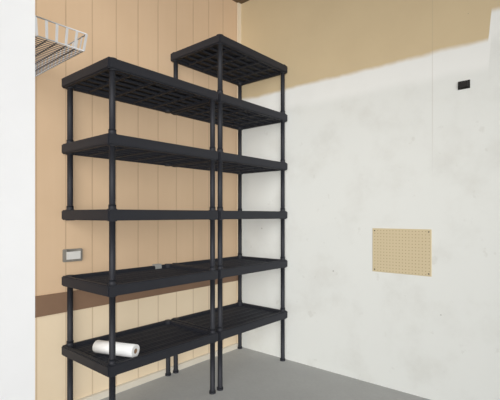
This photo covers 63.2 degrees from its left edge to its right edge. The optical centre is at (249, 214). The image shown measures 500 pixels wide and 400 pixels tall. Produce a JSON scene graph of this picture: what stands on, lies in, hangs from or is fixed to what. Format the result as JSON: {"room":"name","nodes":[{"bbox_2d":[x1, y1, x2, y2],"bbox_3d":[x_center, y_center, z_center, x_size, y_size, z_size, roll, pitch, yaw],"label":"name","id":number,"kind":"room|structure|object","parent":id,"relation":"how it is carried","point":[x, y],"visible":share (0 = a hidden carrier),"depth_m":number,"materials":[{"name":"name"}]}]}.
{"room":"storage room","nodes":[
{"label":"storage room","id":0,"kind":"room"},
{"bbox_2d":[35,0,236,399],"bbox_3d":[-0.949,-0.425,3.494,0.150,3.670,2.719,0,0,40],"label":"wall","id":1,"kind":"structure","parent":0,"point":[142,33],"depth_m":3.29,"materials":[{"name":"beige wood"}]},
{"bbox_2d":[35,15,87,76],"bbox_3d":[-1.283,-0.998,2.434,0.696,0.144,0.291,0,0,40],"label":"wire basket","id":2,"kind":"object","parent":1,"relation":"attached to","point":[75,42],"visible":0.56,"depth_m":2.31,"materials":[{"name":"grey metal"}]},
{"bbox_2d":[62,248,82,261],"bbox_3d":[-1.286,0.292,2.955,0.033,0.092,0.144,0,0,40],"label":"electrical outlet","id":3,"kind":"object","parent":1,"relation":"attached to","point":[68,255],"visible":1,"depth_m":2.94,"materials":[{"name":"grey plastic"}]},
{"bbox_2d":[35,275,237,317],"bbox_3d":[-0.883,0.625,3.439,0.022,0.141,2.419,0,0,40],"label":"trim","id":4,"kind":"structure","parent":1,"relation":"attached to","point":[49,304],"depth_m":3.03,"materials":[{"name":"brown paint"}]},
{"bbox_2d":[77,343,237,399],"bbox_3d":[-0.880,1.385,3.436,0.030,0.050,2.419,0,0,40],"label":"baseboard","id":5,"kind":"structure","parent":1,"relation":"attached to","point":[103,394],"depth_m":3.47,"materials":[{"name":"wood"}]},
{"bbox_2d":[237,2,240,342],"bbox_3d":[-0.117,-0.425,4.345,0.018,3.670,0.045,0,0,40],"label":"trim","id":6,"kind":"structure","parent":1,"relation":"attached to","point":[238,3],"depth_m":4.33,"materials":[{"name":"beige"}]},
{"bbox_2d":[233,0,248,3],"bbox_3d":[1.259,-2.310,1.653,6.000,0.100,2.769,0,0,40],"label":"ceiling","id":7,"kind":"structure","parent":0,"point":[236,1],"depth_m":4.30,"materials":[{"name":"brown wood"}]},
{"bbox_2d":[101,347,429,399],"bbox_3d":[0.227,1.460,0.437,6.000,0.100,5.959,0,0,40],"label":"floor","id":8,"kind":"structure","parent":0,"point":[248,374],"depth_m":3.36,"materials":[{"name":"grey concrete"}]},
{"bbox_2d":[62,57,217,399],"bbox_3d":[-0.798,0.215,3.061,0.634,2.389,0.960,0,0,40],"label":"shelving unit","id":9,"kind":"object","parent":8,"relation":"on","point":[113,79],"visible":1,"depth_m":2.89,"materials":[{"name":"black plastic"}]},
{"bbox_2d":[92,340,139,357],"bbox_3d":[-0.910,0.907,2.760,0.310,0.086,0.092,0,0,18],"label":"paper towel roll","id":10,"kind":"object","parent":9,"relation":"on","point":[99,346],"visible":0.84,"depth_m":2.73,"materials":[{"name":"white paper"}]},
{"bbox_2d":[171,34,286,390],"bbox_3d":[-0.174,-0.019,3.792,0.628,2.859,0.935,0,0,40],"label":"shelving unit","id":11,"kind":"object","parent":8,"relation":"on","point":[219,56],"visible":0.84,"depth_m":3.72,"materials":[{"name":"black plastic"}]},
{"bbox_2d":[241,0,499,399],"bbox_3d":[2.074,-0.425,2.613,5.900,3.670,0.150,0,0,40],"label":"wall","id":12,"kind":"structure","parent":0,"point":[380,131],"depth_m":3.35,"materials":[{"name":"white paint"}]},
{"bbox_2d":[372,228,431,276],"bbox_3d":[1.203,0.290,3.248,0.470,0.360,0.008,0,0,40],"label":"pegboard panel","id":13,"kind":"object","parent":12,"relation":"attached to","point":[399,251],"visible":1,"depth_m":3.24,"materials":[{"name":"beige wood"}]},
{"bbox_2d":[458,80,469,89],"bbox_3d":[1.546,-0.945,2.943,0.080,0.060,0.030,0,0,40],"label":"junction box","id":14,"kind":"object","parent":12,"relation":"attached to","point":[465,84],"visible":1,"depth_m":2.93,"materials":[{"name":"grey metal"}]},
{"bbox_3d":[0.421,-0.425,0.666,5.900,3.670,0.120,0,0,40],"label":"wall","id":15,"kind":"structure","parent":0,"visible":0},
{"bbox_2d":[0,0,34,399],"bbox_3d":[0.615,-0.250,0.501,4.930,3.320,0.200,0,0,40],"label":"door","id":16,"kind":"structure","parent":15,"relation":"in","point":[17,17],"depth_m":2.03,"materials":[{"name":"white paint"}]}
]}

